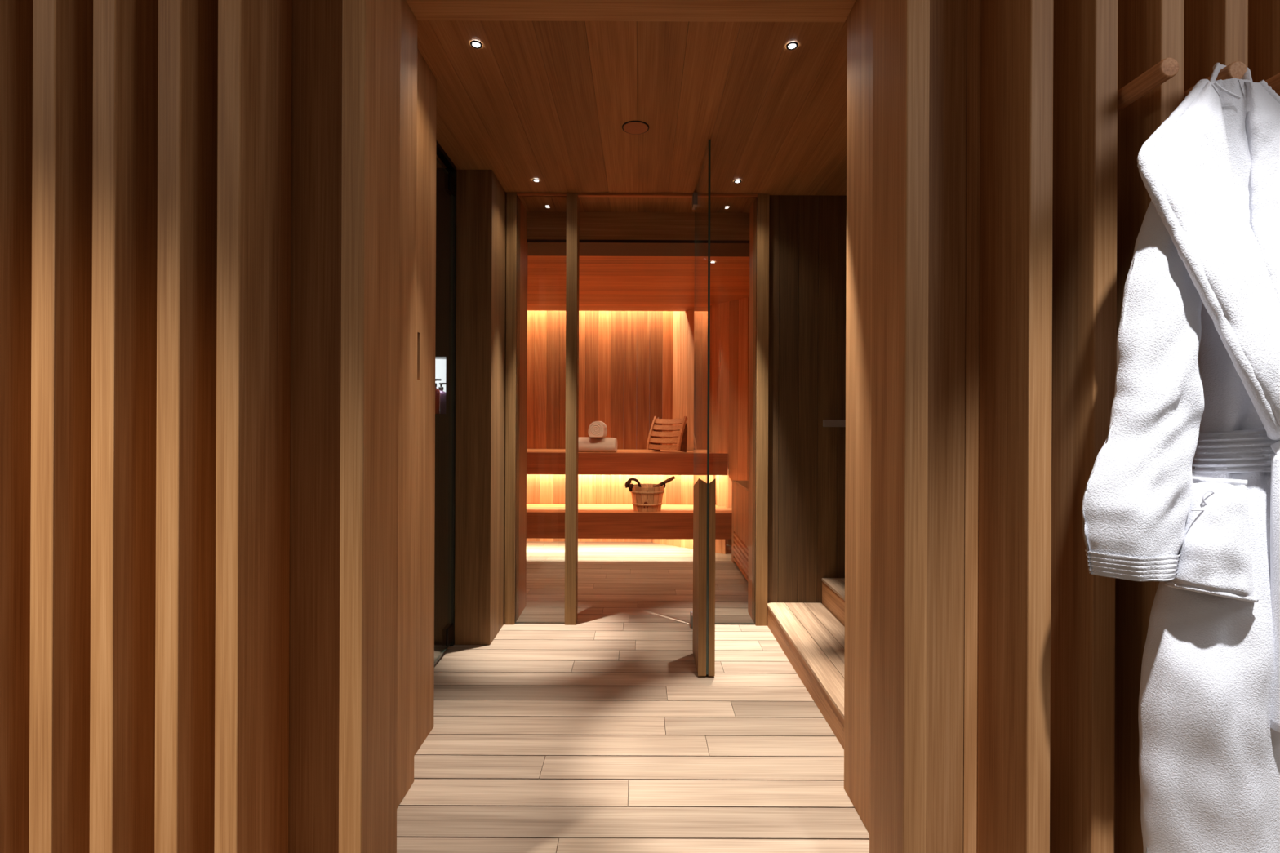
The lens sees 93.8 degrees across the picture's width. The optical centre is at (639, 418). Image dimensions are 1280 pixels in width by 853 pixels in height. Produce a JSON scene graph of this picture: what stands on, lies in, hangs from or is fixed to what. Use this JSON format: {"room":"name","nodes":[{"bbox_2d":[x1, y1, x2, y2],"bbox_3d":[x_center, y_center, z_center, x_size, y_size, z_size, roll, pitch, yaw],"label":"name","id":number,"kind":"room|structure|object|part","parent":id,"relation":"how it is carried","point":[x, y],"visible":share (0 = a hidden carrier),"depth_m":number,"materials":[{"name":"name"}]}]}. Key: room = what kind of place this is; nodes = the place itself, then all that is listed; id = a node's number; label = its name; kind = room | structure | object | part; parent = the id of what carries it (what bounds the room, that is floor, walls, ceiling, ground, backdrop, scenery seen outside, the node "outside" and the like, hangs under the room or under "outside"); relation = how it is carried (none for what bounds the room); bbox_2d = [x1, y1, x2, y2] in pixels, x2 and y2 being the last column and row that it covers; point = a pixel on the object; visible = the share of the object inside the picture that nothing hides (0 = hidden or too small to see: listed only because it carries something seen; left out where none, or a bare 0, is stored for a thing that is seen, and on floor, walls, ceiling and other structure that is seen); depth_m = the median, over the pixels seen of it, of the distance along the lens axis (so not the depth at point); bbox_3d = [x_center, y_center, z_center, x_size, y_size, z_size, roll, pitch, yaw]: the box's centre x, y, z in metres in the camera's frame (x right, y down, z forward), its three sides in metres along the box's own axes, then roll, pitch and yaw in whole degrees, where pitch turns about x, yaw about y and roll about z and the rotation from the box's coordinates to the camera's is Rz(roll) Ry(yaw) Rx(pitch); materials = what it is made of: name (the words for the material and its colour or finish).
{"room":"changing room","nodes":[
{"label":"changing room","id":0,"kind":"room"},
{"bbox_2d":[413,48,436,755],"bbox_3d":[-1.216,-0.054,1.847,1.067,2.158,0.297,0,0,0],"label":"wall","id":1,"kind":"structure","parent":0,"point":[426,80],"depth_m":1.90,"materials":[{"name":"brown wood"}]},
{"bbox_2d":[434,168,456,646],"bbox_3d":[-1.310,-0.055,2.413,0.940,2.158,0.835,0,0,0],"label":"wall","id":2,"kind":"structure","parent":0,"point":[443,200],"depth_m":2.70,"materials":[{"name":"stone"}]},
{"bbox_2d":[435,378,441,413],"bbox_3d":[-0.935,-0.102,2.727,0.056,0.160,0.052,0,0,0],"label":"pump bottle","id":3,"kind":"object","parent":2,"relation":"in","point":[437,390],"visible":0.38,"depth_m":2.71,"materials":[{"name":"plastic"}]},
{"bbox_2d":[438,382,445,413],"bbox_3d":[-0.923,-0.095,2.781,0.056,0.145,0.052,0,0,0],"label":"pump bottle","id":4,"kind":"object","parent":2,"relation":"in","point":[442,394],"visible":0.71,"depth_m":2.76,"materials":[{"name":"plastic"}]},
{"bbox_2d":[434,157,455,662],"bbox_3d":[-0.849,-0.036,2.349,0.026,2.085,0.697,0,0,0],"label":"shower door","id":5,"kind":"structure","parent":2,"relation":"attached to","point":[449,180],"depth_m":2.68,"materials":[{"name":"clear glass"}]},
{"bbox_2d":[436,141,456,172],"bbox_3d":[-0.840,-1.120,2.345,0.030,0.021,0.690,0,0,0],"label":"trim","id":6,"kind":"structure","parent":2,"relation":"attached to","point":[441,153],"depth_m":2.57,"materials":[{"name":"metal"}]},
{"bbox_2d":[454,169,506,644],"bbox_3d":[-1.213,-0.054,2.854,1.074,2.158,0.276,0,0,0],"label":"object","id":7,"kind":"structure","parent":2,"relation":"attached to","point":[480,329],"depth_m":2.72,"materials":[{"name":"brown wood"}]},
{"bbox_2d":[526,310,673,504],"bbox_3d":[-0.350,-0.072,5.510,1.898,2.200,0.020,0,0,0],"label":"wall","id":8,"kind":"structure","parent":0,"point":[633,371],"depth_m":5.50,"materials":[{"name":"brown wood"}]},
{"bbox_2d":[503,200,754,617],"bbox_3d":[0.025,-0.049,3.190,2.650,2.158,0.200,0,0,0],"label":"wall","id":9,"kind":"structure","parent":0,"point":[523,213],"depth_m":3.16,"materials":[{"name":"brown wood"}]},
{"bbox_2d":[504,192,520,624],"bbox_3d":[-0.647,-0.051,3.038,0.050,2.156,0.105,0,0,0],"label":"trim","id":10,"kind":"structure","parent":9,"relation":"attached to","point":[513,246],"depth_m":2.98,"materials":[{"name":"brown wood"}]},
{"bbox_2d":[515,195,560,622],"bbox_3d":[-0.497,-0.047,3.005,0.250,2.142,0.010,0,0,0],"label":"window","id":11,"kind":"structure","parent":9,"relation":"in","point":[517,196],"depth_m":3.01,"materials":[{"name":"clear glass"}]},
{"bbox_2d":[564,192,579,625],"bbox_3d":[-0.344,-0.050,3.030,0.056,2.156,0.090,0,0,0],"label":"trim","id":12,"kind":"structure","parent":9,"relation":"attached to","point":[572,198],"depth_m":2.98,"materials":[{"name":"brown wood"}]},
{"bbox_2d":[516,192,757,197],"bbox_3d":[-0.014,-1.122,3.001,1.202,0.011,0.022,0,0,0],"label":"trim","id":13,"kind":"structure","parent":9,"relation":"attached to","point":[520,194],"depth_m":2.99,"materials":[{"name":"brown wood"}]},
{"bbox_2d":[527,212,749,257],"bbox_3d":[0.030,-1.060,3.405,2.650,0.196,0.270,0,0,0],"label":"trim","id":14,"kind":"structure","parent":9,"relation":"attached to","point":[601,233],"depth_m":3.27,"materials":[{"name":"brown wood"}]},
{"bbox_2d":[689,139,715,675],"bbox_3d":[0.269,-0.043,2.701,0.066,2.146,0.638,0,0,0],"label":"door","id":15,"kind":"structure","parent":9,"relation":"in","point":[702,619],"depth_m":2.43,"materials":[{"name":"clear glass"}]},
{"bbox_3d":[0.249,0.630,2.506,0.032,0.787,0.248,0,0,0],"label":"pull handle","id":16,"kind":"part","parent":15,"relation":"part of","materials":[{"name":"brown wood"}]},
{"bbox_3d":[0.273,-0.047,2.685,0.009,2.133,0.600,0,0,0],"label":"pane","id":17,"kind":"part","parent":15,"relation":"part of","materials":[{"name":"clear glass"}]},
{"bbox_3d":[0.287,0.630,2.506,0.024,0.787,0.248,0,0,0],"label":"pull handle","id":18,"kind":"part","parent":15,"relation":"part of","materials":[{"name":"brown wood"}]},
{"bbox_2d":[710,196,756,623],"bbox_3d":[0.429,-0.043,3.005,0.307,2.142,0.010,0,0,0],"label":"window","id":19,"kind":"structure","parent":9,"relation":"in","point":[710,197],"depth_m":3.00,"materials":[{"name":"clear glass"}]},
{"bbox_2d":[751,193,769,626],"bbox_3d":[0.612,-0.045,3.038,0.059,2.156,0.105,0,0,0],"label":"trim","id":20,"kind":"structure","parent":9,"relation":"attached to","point":[761,203],"depth_m":2.98,"materials":[{"name":"brown wood"}]},
{"bbox_2d":[417,18,847,213],"bbox_3d":[-0.195,-1.144,2.480,3.100,0.030,1.580,0,0,0],"label":"ceiling","id":21,"kind":"structure","parent":0,"point":[548,102],"depth_m":2.17,"materials":[{"name":"brown wood"}]},
{"bbox_2d":[470,40,482,48],"bbox_3d":[-0.493,-1.128,1.804,0.036,0.003,0.036,0,0,0],"label":"recessed light","id":22,"kind":"object","parent":21,"relation":"in","point":[475,44],"visible":1,"depth_m":1.80,"materials":[{"name":"metal"}]},
{"bbox_2d":[532,178,540,182],"bbox_3d":[-0.491,-1.128,2.833,0.036,0.003,0.036,0,0,0],"label":"recessed light","id":23,"kind":"object","parent":21,"relation":"in","point":[534,180],"visible":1,"depth_m":2.83,"materials":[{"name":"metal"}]},
{"bbox_2d":[622,120,648,134],"bbox_3d":[-0.017,-1.126,2.315,0.106,0.004,0.106,0,0,0],"label":"ceiling speaker","id":24,"kind":"object","parent":21,"relation":"attached to","point":[634,127],"visible":1,"depth_m":2.31},
{"bbox_2d":[733,179,741,183],"bbox_3d":[0.462,-1.123,2.833,0.036,0.003,0.036,0,0,0],"label":"recessed light","id":25,"kind":"object","parent":21,"relation":"in","point":[736,181],"visible":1,"depth_m":2.83,"materials":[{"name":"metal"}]},
{"bbox_2d":[786,41,798,49],"bbox_3d":[0.458,-1.123,1.804,0.036,0.003,0.036,0,0,0],"label":"recessed light","id":26,"kind":"object","parent":21,"relation":"in","point":[791,46],"visible":1,"depth_m":1.80,"materials":[{"name":"metal"}]},
{"bbox_2d":[396,538,869,852],"bbox_3d":[-0.005,1.060,2.610,5.200,0.060,5.820,0,0,0],"label":"floor","id":27,"kind":"structure","parent":0,"point":[602,733],"depth_m":1.96,"materials":[{"name":"beige wood"}]},
{"bbox_2d":[526,448,728,542],"bbox_3d":[-0.288,0.654,5.193,2.010,0.750,0.606,0,0,0],"label":"bench","id":28,"kind":"object","parent":27,"relation":"on","point":[545,468],"visible":0.47,"depth_m":5.01,"materials":[{"name":"brown wood"}]},
{"bbox_2d":[577,436,617,452],"bbox_3d":[-0.399,0.216,5.030,0.405,0.124,0.140,0,0,7],"label":"rolled towel","id":29,"kind":"object","parent":28,"relation":"on","point":[584,444],"visible":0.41,"depth_m":4.97,"materials":[{"name":"fabric"}]},
{"bbox_2d":[587,421,607,437],"bbox_3d":[-0.355,0.087,5.048,0.144,0.138,0.308,0,0,0],"label":"rolled towel","id":30,"kind":"object","parent":29,"relation":"on","point":[596,428],"visible":1,"depth_m":4.90,"materials":[{"name":"fabric"}]},
{"bbox_3d":[-0.338,0.668,5.018,1.908,0.720,0.015,0,0,0],"label":"support panel","id":31,"kind":"part","parent":28,"relation":"part of","materials":[{"name":"brown wood"}]},
{"bbox_2d":[646,416,687,452],"bbox_3d":[0.235,0.129,5.054,0.308,0.304,0.196,0,0,32],"label":"sauna backrest","id":32,"kind":"object","parent":28,"relation":"on","point":[654,440],"visible":1,"depth_m":5.03,"materials":[{"name":"brown wood"}]},
{"bbox_3d":[0.103,0.119,5.115,0.018,0.285,0.159,0,0,32],"label":"rail","id":33,"kind":"part","parent":32,"relation":"part of","materials":[{"name":"brown wood"}]},
{"bbox_3d":[0.136,0.133,5.134,0.014,0.295,0.166,0,0,32],"label":"panel","id":34,"kind":"part","parent":32,"relation":"part of","materials":[{"name":"brown wood"}]},
{"bbox_3d":[0.349,0.120,4.961,0.018,0.285,0.159,0,0,32],"label":"rail","id":35,"kind":"part","parent":32,"relation":"part of","materials":[{"name":"brown wood"}]},
{"bbox_3d":[0.351,0.134,4.999,0.014,0.295,0.166,0,0,32],"label":"panel","id":36,"kind":"part","parent":32,"relation":"part of","materials":[{"name":"brown wood"}]},
{"bbox_2d":[526,503,732,554],"bbox_3d":[-0.279,0.871,4.775,2.030,0.315,0.458,0,0,0],"label":"bench","id":37,"kind":"object","parent":27,"relation":"on","point":[673,525],"visible":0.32,"depth_m":4.55,"materials":[{"name":"brown wood"}]},
{"bbox_2d":[625,477,664,512],"bbox_3d":[0.057,0.586,4.690,0.270,0.258,0.270,0,0,26],"label":"bucket","id":38,"kind":"object","parent":37,"relation":"on","point":[646,498],"visible":0.99,"depth_m":4.59,"materials":[{"name":"wood"}]},
{"bbox_3d":[-0.052,0.511,4.639,0.129,0.110,0.044,0,0,-12],"label":"rope handle","id":39,"kind":"part","parent":38,"relation":"part of","materials":[{"name":"brown fabric"}]},
{"bbox_2d":[653,475,675,488],"bbox_3d":[0.127,0.540,4.690,0.295,0.191,0.096,0,0,0],"label":"ladle","id":40,"kind":"object","parent":38,"relation":"in","point":[671,478],"visible":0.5,"depth_m":4.66,"materials":[{"name":"brown wood"}]},
{"bbox_3d":[0.181,0.516,4.659,0.040,0.054,0.016,0,0,0],"label":"hanging cord","id":41,"kind":"part","parent":40,"relation":"part of","materials":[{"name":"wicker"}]},
{"bbox_3d":[0.383,0.892,4.784,0.684,0.280,0.016,0,0,37],"label":"support panel","id":42,"kind":"part","parent":37,"relation":"part of","materials":[{"name":"wood"}]},
{"bbox_2d":[731,480,748,581],"bbox_3d":[0.780,0.741,3.890,0.223,0.585,0.940,0,0,0],"label":"heater housing","id":43,"kind":"object","parent":27,"relation":"on","point":[740,513],"visible":0.18,"depth_m":4.00,"materials":[{"name":"wood"}]},
{"bbox_2d":[733,532,748,581],"bbox_3d":[0.674,0.909,3.890,0.012,0.198,0.760,0,0,0],"label":"grille","id":44,"kind":"object","parent":43,"relation":"attached to","point":[740,548],"depth_m":3.96,"materials":[{"name":"brown wood"}]},
{"bbox_2d":[767,602,844,749],"bbox_3d":[0.772,0.978,2.340,0.276,0.111,1.330,0,0,0],"label":"wooden step","id":45,"kind":"structure","parent":27,"relation":"on","point":[811,637],"depth_m":2.44,"materials":[{"name":"brown wood"}]},
{"bbox_2d":[821,577,844,626],"bbox_3d":[1.118,0.917,2.340,0.415,0.235,1.330,0,0,0],"label":"wooden step","id":46,"kind":"structure","parent":45,"relation":"on","point":[833,588],"depth_m":2.85,"materials":[{"name":"brown wood"}]},
{"bbox_2d":[288,0,981,852],"bbox_3d":[0.001,-0.245,1.321,4.800,2.550,0.022,0,0,0],"label":"wall","id":47,"kind":"structure","parent":0,"point":[955,25],"depth_m":1.31,"materials":[{"name":"brown wood"}]},
{"bbox_2d":[0,0,32,852],"bbox_3d":[-1.259,-0.251,1.224,0.044,2.550,0.169,0,0,0],"label":"batten","id":48,"kind":"object","parent":47,"relation":"attached to","point":[15,15],"visible":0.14,"depth_m":1.19,"materials":[{"name":"brown wood"}]},
{"bbox_2d":[29,0,93,852],"bbox_3d":[-1.138,-0.250,1.224,0.044,2.550,0.169,0,0,0],"label":"batten","id":49,"kind":"object","parent":47,"relation":"attached to","point":[63,29],"visible":0.5,"depth_m":1.16,"materials":[{"name":"brown wood"}]},
{"bbox_2d":[89,0,158,852],"bbox_3d":[-1.023,-0.250,1.224,0.044,2.550,0.169,0,0,0],"label":"batten","id":50,"kind":"object","parent":47,"relation":"attached to","point":[126,32],"visible":0.58,"depth_m":1.16,"materials":[{"name":"brown wood"}]},
{"bbox_2d":[154,0,217,852],"bbox_3d":[-0.899,-0.249,1.224,0.044,2.550,0.169,0,0,0],"label":"batten","id":51,"kind":"object","parent":47,"relation":"attached to","point":[188,88],"visible":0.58,"depth_m":1.16,"materials":[{"name":"brown wood"}]},
{"bbox_2d":[214,0,292,852],"bbox_3d":[-0.785,-0.248,1.224,0.044,2.550,0.169,0,0,0],"label":"batten","id":52,"kind":"object","parent":47,"relation":"attached to","point":[255,37],"visible":1,"depth_m":1.18,"materials":[{"name":"brown wood"}]},
{"bbox_2d":[338,0,400,852],"bbox_3d":[-0.548,-0.247,1.224,0.044,2.550,0.169,0,0,0],"label":"batten","id":53,"kind":"object","parent":47,"relation":"attached to","point":[371,188],"visible":1,"depth_m":1.17,"materials":[{"name":"brown wood"}]},
{"bbox_2d":[396,0,417,808],"bbox_3d":[-1.516,-0.252,1.514,1.765,2.550,0.364,0,0,0],"label":"trim","id":54,"kind":"structure","parent":47,"relation":"attached to","point":[408,25],"depth_m":1.63,"materials":[{"name":"brown wood"}]},
{"bbox_2d":[405,0,856,22],"bbox_3d":[-0.025,-1.321,1.511,1.209,0.398,0.358,0,0,0],"label":"trim","id":55,"kind":"structure","parent":47,"relation":"attached to","point":[698,11],"depth_m":1.64,"materials":[{"name":"brown wood"}]},
{"bbox_2d":[844,0,873,833],"bbox_3d":[1.488,-0.238,1.502,1.826,2.550,0.341,0,0,0],"label":"trim","id":56,"kind":"structure","parent":47,"relation":"attached to","point":[860,18],"depth_m":1.57,"materials":[{"name":"brown wood"}]},
{"bbox_2d":[869,0,929,852],"bbox_3d":[0.528,-0.243,1.224,0.044,2.550,0.169,0,0,0],"label":"batten","id":57,"kind":"object","parent":47,"relation":"attached to","point":[900,28],"visible":1,"depth_m":1.16,"materials":[{"name":"brown wood"}]},
{"bbox_2d":[977,0,1053,852],"bbox_3d":[0.764,-0.242,1.224,0.044,2.550,0.169,0,0,0],"label":"batten","id":58,"kind":"object","parent":47,"relation":"attached to","point":[1016,75],"visible":1,"depth_m":1.18,"materials":[{"name":"brown wood"}]},
{"bbox_2d":[1049,0,1118,852],"bbox_3d":[0.887,-0.241,1.224,0.044,2.550,0.169,0,0,0],"label":"batten","id":59,"kind":"object","parent":47,"relation":"attached to","point":[1085,199],"visible":0.75,"depth_m":1.17,"materials":[{"name":"brown wood"}]},
{"bbox_2d":[1117,57,1178,111],"bbox_3d":[0.939,-0.624,1.185,0.036,0.036,0.250,0,0,0],"label":"peg","id":60,"kind":"object","parent":47,"relation":"attached to","point":[1166,68],"visible":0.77,"depth_m":1.09,"materials":[{"name":"brown wood"}]},
{"bbox_2d":[1114,0,1184,852],"bbox_3d":[1.013,-0.240,1.224,0.044,2.550,0.169,0,0,0],"label":"batten","id":61,"kind":"object","parent":47,"relation":"attached to","point":[1150,32],"visible":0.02,"depth_m":1.20,"materials":[{"name":"brown wood"}]},
{"bbox_2d":[1183,61,1247,99],"bbox_3d":[1.061,-0.617,1.185,0.036,0.036,0.250,0,0,0],"label":"peg","id":62,"kind":"object","parent":47,"relation":"attached to","point":[1237,69],"visible":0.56,"depth_m":1.06,"materials":[{"name":"brown wood"}]},
{"bbox_2d":[1081,62,1279,852],"bbox_3d":[1.043,0.104,1.021,0.580,1.500,0.190,0,0,0],"label":"bathrobe","id":63,"kind":"object","parent":62,"relation":"hanging from","point":[1182,491],"visible":0.99,"depth_m":0.98,"materials":[{"name":"fabric"}]},
{"bbox_3d":[0.994,-0.556,1.012,0.047,0.028,0.005,0,0,-3],"label":"neck cord","id":64,"kind":"part","parent":63,"relation":"part of","materials":[{"name":"fabric"}]},
{"bbox_2d":[1183,0,1248,91],"bbox_3d":[1.135,-0.240,1.224,0.044,2.550,0.169,0,0,0],"label":"batten","id":65,"kind":"object","parent":47,"relation":"attached to","point":[1215,31],"visible":0.02,"depth_m":1.17,"materials":[{"name":"brown wood"}]},
{"bbox_2d":[1248,0,1279,96],"bbox_3d":[1.259,-0.239,1.224,0.044,2.550,0.169,0,0,0],"label":"batten","id":66,"kind":"object","parent":47,"relation":"attached to","point":[1264,15],"visible":0.02,"depth_m":1.19,"materials":[{"name":"brown wood"}]},
{"bbox_2d":[1265,72,1279,94],"bbox_3d":[1.183,-0.620,1.185,0.036,0.036,0.250,0,0,0],"label":"peg","id":67,"kind":"object","parent":47,"relation":"attached to","point":[1273,82],"visible":0.02,"depth_m":1.10,"materials":[{"name":"brown wood"}]},
{"bbox_2d":[527,255,749,311],"bbox_3d":[-0.171,-0.974,4.450,2.250,0.015,1.818,0,0,0],"label":"ceiling","id":68,"kind":"structure","parent":0,"point":[606,283],"depth_m":4.24,"materials":[{"name":"brown wood"}]},
{"bbox_2d":[672,297,749,546],"bbox_3d":[0.788,-0.040,4.400,0.387,2.146,2.387,0,0,-15],"label":"wall","id":69,"kind":"structure","parent":0,"point":[729,354],"depth_m":4.95,"materials":[{"name":"brown wood"}]},
{"bbox_2d":[767,195,846,603],"bbox_3d":[0.998,-0.044,3.035,0.705,2.158,0.050,0,0,0],"label":"wall","id":70,"kind":"structure","parent":0,"point":[806,385],"depth_m":3.01,"materials":[{"name":"brown wood"}]},
{"bbox_2d":[822,419,845,426],"bbox_3d":[1.047,0.023,2.962,0.305,0.034,0.095,0,0,0],"label":"grab bar","id":71,"kind":"object","parent":70,"relation":"attached to","point":[826,423],"visible":0.45,"depth_m":2.92,"materials":[{"name":"metal"}]}
]}

